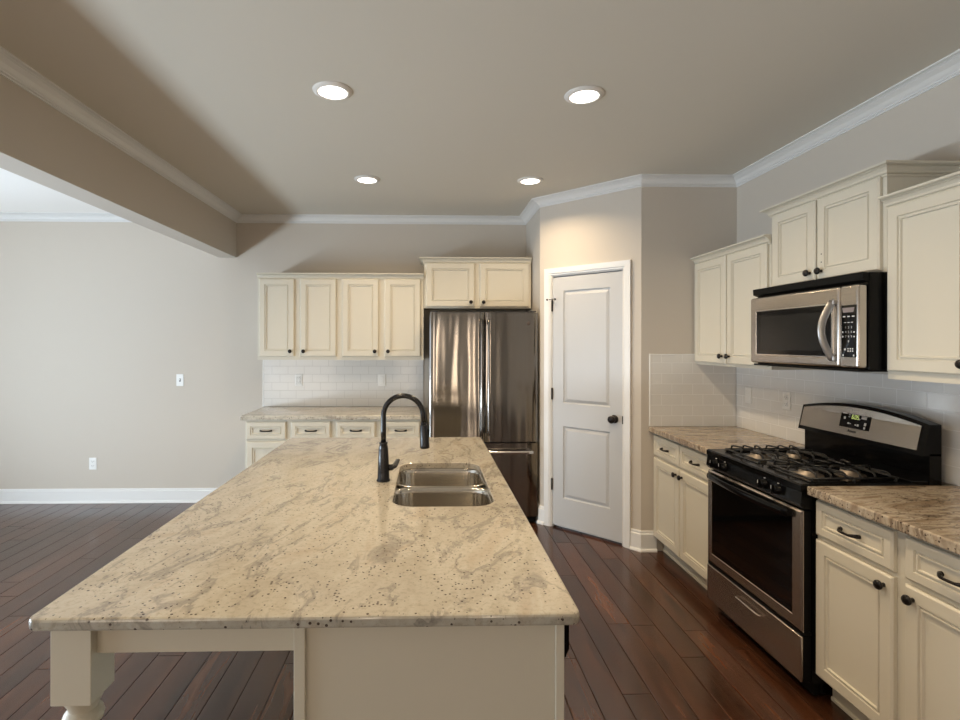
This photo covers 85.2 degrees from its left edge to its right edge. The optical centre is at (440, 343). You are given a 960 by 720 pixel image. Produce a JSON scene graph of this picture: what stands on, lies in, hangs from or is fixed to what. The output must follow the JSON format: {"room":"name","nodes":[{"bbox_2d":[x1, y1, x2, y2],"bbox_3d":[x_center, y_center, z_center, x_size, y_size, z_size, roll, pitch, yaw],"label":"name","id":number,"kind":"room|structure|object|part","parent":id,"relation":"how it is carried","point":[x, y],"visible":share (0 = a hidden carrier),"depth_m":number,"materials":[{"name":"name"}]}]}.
{"room":"kitchen","nodes":[
{"label":"kitchen","id":0,"kind":"room"},
{"bbox_2d":[0,75,236,257],"bbox_3d":[-1.935,-1.022,0.720,0.166,0.401,8.533,0,0,-1],"label":"wall header","id":1,"kind":"structure","parent":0,"point":[39,143],"depth_m":2.90,"materials":[{"name":"beige paint"}]},
{"bbox_2d":[0,46,959,224],"bbox_3d":[0.201,-1.185,0.771,4.108,0.069,8.533,0,0,-1],"label":"trim","id":2,"kind":"structure","parent":1,"relation":"attached to","point":[12,68],"depth_m":3.34,"materials":[{"name":"white paint"}]},
{"bbox_2d":[0,221,525,488],"bbox_3d":[-2.097,0.147,5.044,6.088,2.740,0.120,0,0,-1],"label":"wall","id":3,"kind":"structure","parent":0,"point":[99,321],"depth_m":4.97,"materials":[{"name":"beige paint"}]},
{"bbox_2d":[0,212,130,221],"bbox_3d":[-3.467,-1.190,0.684,2.898,0.069,8.533,0,0,-1],"label":"trim","id":4,"kind":"structure","parent":3,"relation":"attached to","point":[4,216],"depth_m":4.92,"materials":[{"name":"white paint"}]},
{"bbox_2d":[89,458,96,469],"bbox_3d":[-3.307,1.144,4.950,0.070,0.114,0.009,0,0,-1],"label":"wall outlet","id":5,"kind":"object","parent":3,"relation":"attached to","point":[92,461],"visible":1,"depth_m":4.95,"materials":[{"name":"white plastic"}]},
{"bbox_2d":[0,488,216,503],"bbox_3d":[-3.327,1.449,4.238,3.355,0.134,1.433,0,0,-1],"label":"baseboard","id":6,"kind":"structure","parent":3,"relation":"attached to","point":[101,495],"depth_m":4.94,"materials":[{"name":"white paint"}]},
{"bbox_2d":[176,374,183,385],"bbox_3d":[-2.488,0.350,4.967,0.070,0.114,0.016,0,0,-1],"label":"light switch","id":7,"kind":"object","parent":3,"relation":"attached to","point":[179,377],"visible":1,"depth_m":4.97,"materials":[{"name":"white plastic"}]},
{"bbox_2d":[256,273,339,359],"bbox_3d":[-1.275,-0.241,4.815,0.738,0.776,0.373,0,0,-1],"label":"upper cabinet","id":8,"kind":"object","parent":3,"relation":"attached to","point":[299,313],"visible":1,"depth_m":4.67,"materials":[{"name":"beige paint"}]},
{"bbox_3d":[-1.467,-0.231,4.664,0.313,0.696,0.020,0,0,-1],"label":"door","id":9,"kind":"part","parent":8,"relation":"part of","materials":[{"name":"beige paint"}]},
{"bbox_3d":[-1.271,-0.603,4.656,0.738,0.052,0.045,0,0,-1],"label":"crown moulding","id":10,"kind":"part","parent":8,"relation":"part of","materials":[{"name":"beige paint"}]},
{"bbox_3d":[-1.097,-0.230,4.673,0.322,0.696,0.020,0,0,-1],"label":"door","id":11,"kind":"part","parent":8,"relation":"part of","materials":[{"name":"beige paint"}]},
{"bbox_2d":[263,360,422,406],"bbox_3d":[-0.935,0.377,5.007,1.539,0.457,0.010,0,0,-1],"label":"tile backsplash","id":12,"kind":"structure","parent":3,"relation":"attached to","point":[324,382],"depth_m":5.00,"materials":[{"name":"white tile"}]},
{"bbox_2d":[295,374,301,385],"bbox_3d":[-1.359,0.351,4.989,0.070,0.114,0.009,0,0,-1],"label":"wall outlet","id":13,"kind":"object","parent":12,"relation":"attached to","point":[298,377],"visible":1,"depth_m":4.99,"materials":[{"name":"white plastic"}]},
{"bbox_2d":[378,374,385,385],"bbox_3d":[-0.563,0.352,5.008,0.070,0.114,0.009,0,0,-1],"label":"light switch","id":14,"kind":"object","parent":12,"relation":"attached to","point":[381,377],"visible":1,"depth_m":5.01,"materials":[{"name":"white plastic"}]},
{"bbox_2d":[340,273,423,359],"bbox_3d":[-0.531,-0.240,4.833,0.749,0.776,0.373,0,0,-1],"label":"upper cabinet","id":15,"kind":"object","parent":3,"relation":"attached to","point":[382,314],"visible":1,"depth_m":4.68,"materials":[{"name":"beige paint"}]},
{"bbox_3d":[-0.719,-0.230,4.682,0.325,0.696,0.020,0,0,-1],"label":"door","id":16,"kind":"part","parent":15,"relation":"part of","materials":[{"name":"beige paint"}]},
{"bbox_3d":[-0.527,-0.602,4.674,0.749,0.052,0.045,0,0,-1],"label":"crown moulding","id":17,"kind":"part","parent":15,"relation":"part of","materials":[{"name":"beige paint"}]},
{"bbox_3d":[-0.342,-0.229,4.691,0.324,0.696,0.020,0,0,-1],"label":"door","id":18,"kind":"part","parent":15,"relation":"part of","materials":[{"name":"beige paint"}]},
{"bbox_2d":[419,257,531,310],"bbox_3d":[0.311,-0.546,4.853,1.016,0.456,0.373,0,0,-1],"label":"upper cabinet","id":19,"kind":"object","parent":3,"relation":"attached to","point":[450,283],"visible":1,"depth_m":4.70,"materials":[{"name":"beige paint"}]},
{"bbox_3d":[0.089,-0.528,4.701,0.437,0.396,0.020,0,0,-1],"label":"door","id":20,"kind":"part","parent":19,"relation":"part of","materials":[{"name":"beige paint"}]},
{"bbox_3d":[0.311,-0.748,4.855,1.016,0.052,0.366,0,0,-1],"label":"crown moulding","id":21,"kind":"part","parent":19,"relation":"part of","materials":[{"name":"beige paint"}]},
{"bbox_3d":[0.580,-0.527,4.713,0.449,0.396,0.020,0,0,-1],"label":"door","id":22,"kind":"part","parent":19,"relation":"part of","materials":[{"name":"beige paint"}]},
{"bbox_2d":[0,503,852,719],"bbox_3d":[-1.334,1.568,0.735,7.412,0.100,8.773,0,0,-1],"label":"floor","id":23,"kind":"structure","parent":0,"point":[648,641],"depth_m":2.54,"materials":[{"name":"brown wood"}]},
{"bbox_2d":[245,420,333,468],"bbox_3d":[-1.278,1.082,4.671,0.748,0.872,0.662,0,0,-1],"label":"base cabinet","id":24,"kind":"object","parent":23,"relation":"on","point":[262,437],"visible":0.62,"depth_m":4.37,"materials":[{"name":"beige paint"}]},
{"bbox_3d":[-1.465,1.113,4.376,0.330,0.575,0.020,0,0,-1],"label":"door","id":25,"kind":"part","parent":24,"relation":"part of","materials":[{"name":"beige paint"}]},
{"bbox_3d":[-1.465,0.734,4.376,0.330,0.145,0.020,0,0,-1],"label":"drawer","id":26,"kind":"part","parent":24,"relation":"part of","materials":[{"name":"beige paint"}]},
{"bbox_3d":[-1.091,0.734,4.385,0.325,0.145,0.020,0,0,-1],"label":"drawer","id":27,"kind":"part","parent":24,"relation":"part of","materials":[{"name":"beige paint"}]},
{"bbox_2d":[240,406,424,419],"bbox_3d":[-0.914,0.626,4.691,1.542,0.038,0.639,0,0,-1],"label":"countertop","id":28,"kind":"structure","parent":24,"relation":"on","point":[355,412],"depth_m":4.50,"materials":[{"name":"beige stone"}]},
{"bbox_2d":[50,485,563,719],"bbox_3d":[-0.303,1.077,2.257,1.216,0.885,2.154,0,0,-1],"label":"kitchen island","id":29,"kind":"object","parent":23,"relation":"on","point":[448,672],"visible":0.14,"depth_m":1.21,"materials":[{"name":"beige paint"}]},
{"bbox_3d":[-0.841,1.076,1.226,0.091,0.885,0.091,0,0,-1],"label":"leg","id":30,"kind":"part","parent":29,"relation":"part of","materials":[{"name":"beige paint"}]},
{"bbox_2d":[29,437,578,630],"bbox_3d":[-0.324,0.620,2.256,1.230,0.028,2.207,0,0,-1],"label":"island countertop","id":31,"kind":"structure","parent":29,"relation":"on","point":[307,535],"depth_m":1.47,"materials":[{"name":"beige stone"}]},
{"bbox_2d":[376,393,429,482],"bbox_3d":[-0.166,0.413,2.331,0.234,0.386,0.130,0,0,-1],"label":"kitchen faucet","id":32,"kind":"object","parent":31,"relation":"on","point":[384,467],"visible":1,"depth_m":2.28,"materials":[{"name":"black metal"}]},
{"bbox_3d":[-0.210,0.546,2.339,0.043,0.032,0.113,0,0,5],"label":"lever handle","id":33,"kind":"part","parent":32,"relation":"part of","materials":[{"name":"black metal"}]},
{"bbox_3d":[-0.163,0.330,2.295,0.200,0.221,0.024,0,0,0],"label":"spout","id":34,"kind":"part","parent":32,"relation":"part of","materials":[{"name":"black metal"}]},
{"bbox_2d":[394,468,491,506],"bbox_3d":[0.004,0.735,2.291,0.427,0.201,0.746,0,0,-1],"label":"sink","id":35,"kind":"object","parent":31,"relation":"in","point":[418,487],"visible":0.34,"depth_m":2.29,"materials":[{"name":"metal"}]},
{"bbox_3d":[-0.001,0.720,2.484,0.427,0.171,0.360,0,0,-1],"label":"bowl","id":36,"kind":"part","parent":35,"relation":"part of","materials":[{"name":"metal"}]},
{"bbox_3d":[0.008,0.735,2.110,0.427,0.201,0.385,0,0,-1],"label":"bowl","id":37,"kind":"part","parent":35,"relation":"part of","materials":[{"name":"metal"}]},
{"bbox_2d":[334,420,420,437],"bbox_3d":[-0.529,1.083,4.689,0.749,0.872,0.662,0,0,-1],"label":"base cabinet","id":38,"kind":"object","parent":23,"relation":"on","point":[342,428],"visible":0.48,"depth_m":4.39,"materials":[{"name":"beige paint"}]},
{"bbox_3d":[-0.714,0.735,4.394,0.325,0.145,0.020,0,0,-1],"label":"drawer","id":39,"kind":"part","parent":38,"relation":"part of","materials":[{"name":"beige paint"}]},
{"bbox_3d":[-0.336,0.735,4.403,0.320,0.145,0.020,0,0,-1],"label":"drawer","id":40,"kind":"part","parent":38,"relation":"part of","materials":[{"name":"beige paint"}]},
{"bbox_2d":[430,311,537,520],"bbox_3d":[0.358,0.622,4.656,0.912,1.797,0.714,0,0,-1],"label":"refrigerator","id":41,"kind":"object","parent":23,"relation":"on","point":[484,366],"visible":0.84,"depth_m":4.37,"materials":[{"name":"grey metal"}]},
{"bbox_3d":[0.137,0.283,4.392,0.457,1.087,0.070,0,0,-1],"label":"door","id":42,"kind":"part","parent":41,"relation":"part of","materials":[{"name":"metal"}]},
{"bbox_3d":[0.340,0.280,4.332,0.022,0.973,0.066,0,0,-1],"label":"handle","id":43,"kind":"part","parent":41,"relation":"part of","materials":[{"name":"metal"}]},
{"bbox_3d":[0.400,0.281,4.333,0.022,0.973,0.066,0,0,-1],"label":"handle","id":44,"kind":"part","parent":41,"relation":"part of","materials":[{"name":"metal"}]},
{"bbox_3d":[0.363,1.149,4.397,0.912,0.620,0.070,0,0,-1],"label":"freezer drawer","id":45,"kind":"part","parent":41,"relation":"part of","materials":[{"name":"metal"}]},
{"bbox_3d":[0.597,0.283,4.403,0.448,1.087,0.070,0,0,-1],"label":"door","id":46,"kind":"part","parent":41,"relation":"part of","materials":[{"name":"metal"}]},
{"bbox_2d":[564,625,568,656],"bbox_3d":[0.004,1.086,1.536,0.592,0.868,0.596,0,0,-1],"label":"dishwasher","id":47,"kind":"object","parent":23,"relation":"on","point":[566,627],"visible":0.04,"depth_m":1.24,"materials":[{"name":"black"}]},
{"bbox_2d":[654,434,713,589],"bbox_3d":[1.859,1.086,3.408,0.656,0.872,0.830,0,0,-1],"label":"base cabinet","id":48,"kind":"object","parent":23,"relation":"on","point":[680,471],"visible":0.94,"depth_m":3.38,"materials":[{"name":"beige paint"}]},
{"bbox_3d":[1.567,0.738,3.607,0.020,0.145,0.384,0,0,-1],"label":"drawer","id":49,"kind":"part","parent":48,"relation":"part of","materials":[{"name":"beige paint"}]},
{"bbox_3d":[1.567,1.117,3.607,0.020,0.575,0.384,0,0,-1],"label":"door","id":50,"kind":"part","parent":48,"relation":"part of","materials":[{"name":"beige paint"}]},
{"bbox_3d":[1.576,1.117,3.202,0.020,0.575,0.400,0,0,-1],"label":"door","id":51,"kind":"part","parent":48,"relation":"part of","materials":[{"name":"beige paint"}]},
{"bbox_3d":[1.577,0.738,3.202,0.020,0.145,0.400,0,0,-1],"label":"drawer","id":52,"kind":"part","parent":48,"relation":"part of","materials":[{"name":"beige paint"}]},
{"bbox_2d":[649,426,804,453],"bbox_3d":[1.861,0.627,3.409,0.655,0.038,0.829,0,0,-1],"label":"countertop","id":53,"kind":"structure","parent":48,"relation":"on","point":[699,438],"depth_m":3.37,"materials":[{"name":"beige stone"}]},
{"bbox_2d":[706,403,941,694],"bbox_3d":[1.816,0.915,2.606,0.657,1.214,0.754,0,0,-1],"label":"gas range","id":54,"kind":"object","parent":23,"relation":"on","point":[762,536],"visible":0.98,"depth_m":2.46,"materials":[{"name":"black metal"}]},
{"bbox_3d":[1.508,0.664,2.878,0.034,0.048,0.048,0,0,-1],"label":"burner knob","id":55,"kind":"part","parent":54,"relation":"part of","materials":[{"name":"black plastic"}]},
{"bbox_3d":[1.510,0.664,2.794,0.034,0.048,0.048,0,0,-1],"label":"burner knob","id":56,"kind":"part","parent":54,"relation":"part of","materials":[{"name":"black plastic"}]},
{"bbox_3d":[1.521,1.303,2.581,0.020,0.012,0.199,0,0,-1],"label":"drawer handle","id":57,"kind":"part","parent":54,"relation":"part of","materials":[{"name":"metal"}]},
{"bbox_3d":[1.513,0.746,2.611,0.051,0.036,0.661,0,0,-1],"label":"oven handle","id":58,"kind":"part","parent":54,"relation":"part of","materials":[{"name":"silver metal"}]},
{"bbox_3d":[1.538,1.352,2.599,0.012,0.196,0.750,0,0,-1],"label":"storage drawer","id":59,"kind":"part","parent":54,"relation":"part of","materials":[{"name":"metal"}]},
{"bbox_3d":[1.539,0.977,2.600,0.010,0.520,0.750,0,0,-1],"label":"oven door","id":60,"kind":"part","parent":54,"relation":"part of","materials":[{"name":"glass"}]},
{"bbox_3d":[1.554,0.669,2.600,0.051,0.081,0.754,0,0,-1],"label":"control panel","id":61,"kind":"part","parent":54,"relation":"part of","materials":[{"name":"black metal"}]},
{"bbox_3d":[1.702,0.601,2.785,0.124,0.027,0.124,0,0,-1],"label":"burner","id":62,"kind":"part","parent":54,"relation":"part of","materials":[{"name":"silver metal"}]},
{"bbox_3d":[1.518,0.664,2.464,0.034,0.048,0.048,0,0,-1],"label":"burner knob","id":63,"kind":"part","parent":54,"relation":"part of","materials":[{"name":"black plastic"}]},
{"bbox_3d":[1.603,1.483,2.601,0.020,0.054,0.734,0,0,-1],"label":"kick plate","id":64,"kind":"part","parent":54,"relation":"part of","materials":[{"name":"black"}]},
{"bbox_3d":[1.520,0.664,2.368,0.034,0.048,0.048,0,0,-1],"label":"burner knob","id":65,"kind":"part","parent":54,"relation":"part of","materials":[{"name":"black plastic"}]},
{"bbox_3d":[1.900,0.601,2.790,0.124,0.027,0.124,0,0,-1],"label":"burner","id":66,"kind":"part","parent":54,"relation":"part of","materials":[{"name":"silver metal"}]},
{"bbox_3d":[1.711,0.601,2.422,0.124,0.027,0.124,0,0,-1],"label":"burner","id":67,"kind":"part","parent":54,"relation":"part of","materials":[{"name":"silver metal"}]},
{"bbox_2d":[707,449,923,490],"bbox_3d":[1.798,0.617,2.606,0.535,0.030,0.754,0,0,-1],"label":"cooktop","id":68,"kind":"object","parent":54,"relation":"in","point":[776,473],"depth_m":2.45,"materials":[{"name":"black metal"}]},
{"bbox_3d":[1.909,0.601,2.426,0.124,0.027,0.124,0,0,-1],"label":"burner","id":69,"kind":"part","parent":54,"relation":"part of","materials":[{"name":"silver metal"}]},
{"bbox_3d":[2.079,0.387,2.610,0.019,0.080,0.182,0,0,-1],"label":"clock panel","id":70,"kind":"part","parent":54,"relation":"part of","materials":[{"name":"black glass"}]},
{"bbox_3d":[2.078,0.394,2.619,0.031,0.141,0.708,0,0,-1],"label":"backguard panel","id":71,"kind":"part","parent":54,"relation":"part of","materials":[{"name":"metal"}]},
{"bbox_2d":[816,499,959,719],"bbox_3d":[1.897,1.087,1.837,0.656,0.872,0.782,0,0,-1],"label":"base cabinet","id":72,"kind":"object","parent":23,"relation":"on","point":[888,599],"visible":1,"depth_m":1.87,"materials":[{"name":"beige paint"}]},
{"bbox_3d":[1.580,0.738,2.027,0.030,0.018,0.106,0,0,-1],"label":"pull handle","id":73,"kind":"part","parent":72,"relation":"part of","materials":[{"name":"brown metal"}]},
{"bbox_3d":[1.605,0.738,2.028,0.020,0.145,0.368,0,0,-1],"label":"drawer","id":74,"kind":"part","parent":72,"relation":"part of","materials":[{"name":"beige paint"}]},
{"bbox_3d":[1.604,1.117,2.028,0.020,0.575,0.368,0,0,-1],"label":"door","id":75,"kind":"part","parent":72,"relation":"part of","materials":[{"name":"beige paint"}]},
{"bbox_3d":[1.583,0.870,1.876,0.030,0.035,0.035,0,0,-1],"label":"knob","id":76,"kind":"part","parent":72,"relation":"part of","materials":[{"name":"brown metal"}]},
{"bbox_2d":[807,485,959,554],"bbox_3d":[1.899,0.627,1.830,0.655,0.038,0.798,0,0,-1],"label":"countertop","id":77,"kind":"structure","parent":72,"relation":"on","point":[929,514],"depth_m":1.95,"materials":[{"name":"beige stone"}]},
{"bbox_3d":[1.586,0.870,1.764,0.030,0.035,0.035,0,0,-1],"label":"knob","id":78,"kind":"part","parent":72,"relation":"part of","materials":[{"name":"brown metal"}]},
{"bbox_3d":[1.614,1.117,1.622,0.020,0.575,0.352,0,0,-1],"label":"door","id":79,"kind":"part","parent":72,"relation":"part of","materials":[{"name":"beige paint"}]},
{"bbox_3d":[1.615,0.738,1.622,0.020,0.145,0.352,0,0,-1],"label":"drawer","id":80,"kind":"part","parent":72,"relation":"part of","materials":[{"name":"beige paint"}]},
{"bbox_3d":[1.589,0.738,1.621,0.030,0.018,0.106,0,0,-1],"label":"pull handle","id":81,"kind":"part","parent":72,"relation":"part of","materials":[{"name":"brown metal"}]},
{"bbox_2d":[0,0,959,215],"bbox_3d":[-1.330,-1.272,0.735,7.412,0.100,8.773,0,0,-1],"label":"ceiling","id":82,"kind":"structure","parent":0,"point":[452,103],"depth_m":2.45,"materials":[{"name":"beige paint"}]},
{"bbox_2d":[312,81,352,100],"bbox_3d":[-0.521,-1.214,2.513,0.192,0.012,0.192,0,0,-1],"label":"recessed light","id":83,"kind":"object","parent":82,"relation":"in","point":[329,90],"visible":1,"depth_m":2.49,"materials":[{"name":"white plastic"}]},
{"bbox_2d":[354,175,379,183],"bbox_3d":[-0.545,-1.214,3.868,0.192,0.012,0.192,0,0,-1],"label":"recessed light","id":84,"kind":"object","parent":82,"relation":"in","point":[365,179],"visible":1,"depth_m":3.85,"materials":[{"name":"white plastic"}]},
{"bbox_2d":[517,176,542,184],"bbox_3d":[0.671,-1.212,3.887,0.192,0.012,0.192,0,0,-1],"label":"recessed light","id":85,"kind":"object","parent":82,"relation":"in","point":[529,180],"visible":1,"depth_m":3.87,"materials":[{"name":"white"}]},
{"bbox_2d":[564,85,604,103],"bbox_3d":[0.705,-1.212,2.553,0.192,0.012,0.192,0,0,-1],"label":"recessed light","id":86,"kind":"object","parent":82,"relation":"in","point":[586,94],"visible":1,"depth_m":2.53,"materials":[{"name":"white plastic"}]},
{"bbox_2d":[526,208,539,504],"bbox_3d":[0.885,0.151,4.734,0.100,2.740,0.643,0,0,-1],"label":"wall","id":87,"kind":"structure","parent":0,"point":[533,226],"depth_m":4.55,"materials":[{"name":"beige paint"}]},
{"bbox_2d":[536,503,543,524],"bbox_3d":[0.839,1.446,4.700,0.065,0.150,0.690,0,0,-1],"label":"baseboard","id":88,"kind":"structure","parent":87,"relation":"attached to","point":[540,509],"depth_m":4.39,"materials":[{"name":"white paint"}]},
{"bbox_2d":[540,187,640,529],"bbox_3d":[1.205,0.152,4.137,0.904,2.740,0.100,0,0,43],"label":"wall","id":89,"kind":"structure","parent":0,"point":[606,227],"depth_m":4.01,"materials":[{"name":"beige paint"}]},
{"bbox_2d":[546,271,622,542],"bbox_3d":[1.127,0.479,4.128,0.656,2.048,0.107,0,0,43],"label":"door","id":90,"kind":"structure","parent":89,"relation":"in","point":[586,392],"depth_m":4.11,"materials":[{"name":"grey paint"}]},
{"bbox_3d":[1.300,0.576,3.938,0.064,0.064,0.069,0,0,43],"label":"knob","id":91,"kind":"part","parent":90,"relation":"part of","materials":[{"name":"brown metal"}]},
{"bbox_2d":[544,260,630,548],"bbox_3d":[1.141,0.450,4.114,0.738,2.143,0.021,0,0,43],"label":"trim","id":92,"kind":"structure","parent":89,"relation":"attached to","point":[625,265],"depth_m":4.01,"materials":[{"name":"white paint"}]},
{"bbox_2d":[629,528,656,552],"bbox_3d":[1.487,1.447,3.813,0.192,0.150,0.064,0,0,16],"label":"baseboard","id":93,"kind":"structure","parent":89,"relation":"attached to","point":[645,540],"depth_m":3.80,"materials":[{"name":"white paint"}]},
{"bbox_2d":[641,187,736,550],"bbox_3d":[1.825,0.152,3.875,0.710,2.740,0.100,0,0,-1],"label":"wall","id":94,"kind":"structure","parent":0,"point":[679,224],"depth_m":3.82,"materials":[{"name":"beige paint"}]},
{"bbox_2d":[649,354,735,425],"bbox_3d":[1.850,0.342,3.820,0.642,0.531,0.010,0,0,-1],"label":"tile backsplash","id":95,"kind":"structure","parent":94,"relation":"attached to","point":[682,391],"depth_m":3.82,"materials":[{"name":"white tile"}]},
{"bbox_2d":[737,75,959,485],"bbox_3d":[2.313,0.153,0.822,0.120,2.740,8.533,0,0,-1],"label":"wall","id":96,"kind":"structure","parent":0,"point":[926,126],"depth_m":2.69,"materials":[{"name":"beige paint"}]},
{"bbox_2d":[690,234,822,369],"bbox_3d":[2.013,-0.236,3.406,0.353,0.776,0.842,0,0,-1],"label":"upper cabinet","id":97,"kind":"object","parent":96,"relation":"attached to","point":[726,278],"visible":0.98,"depth_m":3.35,"materials":[{"name":"beige paint"}]},
{"bbox_3d":[1.871,-0.222,3.614,0.020,0.713,0.396,0,0,-1],"label":"door","id":98,"kind":"part","parent":97,"relation":"part of","materials":[{"name":"beige paint"}]},
{"bbox_3d":[1.864,-0.599,3.402,0.045,0.052,0.842,0,0,-1],"label":"crown moulding","id":99,"kind":"part","parent":97,"relation":"part of","materials":[{"name":"beige paint"}]},
{"bbox_3d":[1.881,-0.222,3.200,0.020,0.713,0.399,0,0,-1],"label":"door","id":100,"kind":"part","parent":97,"relation":"part of","materials":[{"name":"beige paint"}]},
{"bbox_2d":[736,367,959,485],"bbox_3d":[2.205,0.380,2.635,0.008,0.455,2.380,0,0,-1],"label":"tile backsplash","id":101,"kind":"structure","parent":96,"relation":"attached to","point":[939,403],"depth_m":2.87,"materials":[{"name":"white tile"}]},
{"bbox_2d":[745,387,751,403],"bbox_3d":[2.172,0.366,3.673,0.009,0.114,0.070,0,0,-1],"label":"light switch","id":102,"kind":"object","parent":101,"relation":"attached to","point":[748,390],"visible":1,"depth_m":3.66,"materials":[{"name":"white plastic"}]},
{"bbox_2d":[783,391,790,410],"bbox_3d":[2.181,0.363,3.283,0.009,0.114,0.070,0,0,-1],"label":"wall outlet","id":103,"kind":"object","parent":101,"relation":"attached to","point":[786,395],"visible":1,"depth_m":3.27,"materials":[{"name":"white plastic"}]},
{"bbox_2d":[759,160,959,286],"bbox_3d":[2.033,-0.539,2.608,0.353,0.461,0.838,0,0,-1],"label":"upper cabinet","id":104,"kind":"object","parent":96,"relation":"attached to","point":[838,227],"visible":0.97,"depth_m":2.46,"materials":[{"name":"beige paint"}]},
{"bbox_3d":[1.891,-0.520,2.787,0.020,0.407,0.326,0,0,-1],"label":"door","id":105,"kind":"part","parent":104,"relation":"part of","materials":[{"name":"beige paint"}]},
{"bbox_3d":[1.869,-0.359,2.656,0.030,0.035,0.035,0,0,-1],"label":"knob","id":106,"kind":"part","parent":104,"relation":"part of","materials":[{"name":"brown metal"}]},
{"bbox_3d":[1.871,-0.359,2.578,0.030,0.035,0.035,0,0,-1],"label":"knob","id":107,"kind":"part","parent":104,"relation":"part of","materials":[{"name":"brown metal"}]},
{"bbox_2d":[751,272,887,371],"bbox_3d":[1.949,-0.092,2.604,0.501,0.429,0.750,0,0,-1],"label":"microwave","id":108,"kind":"object","parent":104,"relation":"attached to","point":[839,323],"visible":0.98,"depth_m":2.40,"materials":[{"name":"silver metal"}]},
{"bbox_3d":[1.798,-0.074,2.652,0.046,0.364,0.644,0,0,-1],"label":"door","id":109,"kind":"part","parent":108,"relation":"part of","materials":[{"name":"metal"}]},
{"bbox_3d":[1.745,-0.059,2.352,0.082,0.278,0.028,0,0,-1],"label":"handle","id":110,"kind":"part","parent":108,"relation":"part of","materials":[{"name":"silver metal"}]},
{"bbox_3d":[1.807,-0.074,2.277,0.046,0.364,0.100,0,0,-1],"label":"control panel","id":111,"kind":"part","parent":108,"relation":"part of","materials":[{"name":"metal"}]},
{"bbox_3d":[1.900,-0.520,2.432,0.020,0.407,0.361,0,0,-1],"label":"door","id":112,"kind":"part","parent":104,"relation":"part of","materials":[{"name":"beige paint"}]},
{"bbox_3d":[2.034,-0.743,2.608,0.346,0.052,0.838,0,0,-1],"label":"crown moulding","id":113,"kind":"part","parent":104,"relation":"part of","materials":[{"name":"beige paint"}]},
{"bbox_2d":[878,171,959,383],"bbox_3d":[2.051,-0.236,1.822,0.353,0.776,0.816,0,0,-1],"label":"upper cabinet","id":114,"kind":"object","parent":96,"relation":"attached to","point":[923,219],"visible":1,"depth_m":2.05,"materials":[{"name":"beige paint"}]},
{"bbox_3d":[2.053,-0.598,1.822,0.346,0.052,0.816,0,0,-1],"label":"crown moulding","id":115,"kind":"part","parent":114,"relation":"part of","materials":[{"name":"beige paint"}]},
{"bbox_3d":[1.887,0.075,1.884,0.030,0.035,0.035,0,0,-1],"label":"knob","id":116,"kind":"part","parent":114,"relation":"part of","materials":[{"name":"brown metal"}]}
]}

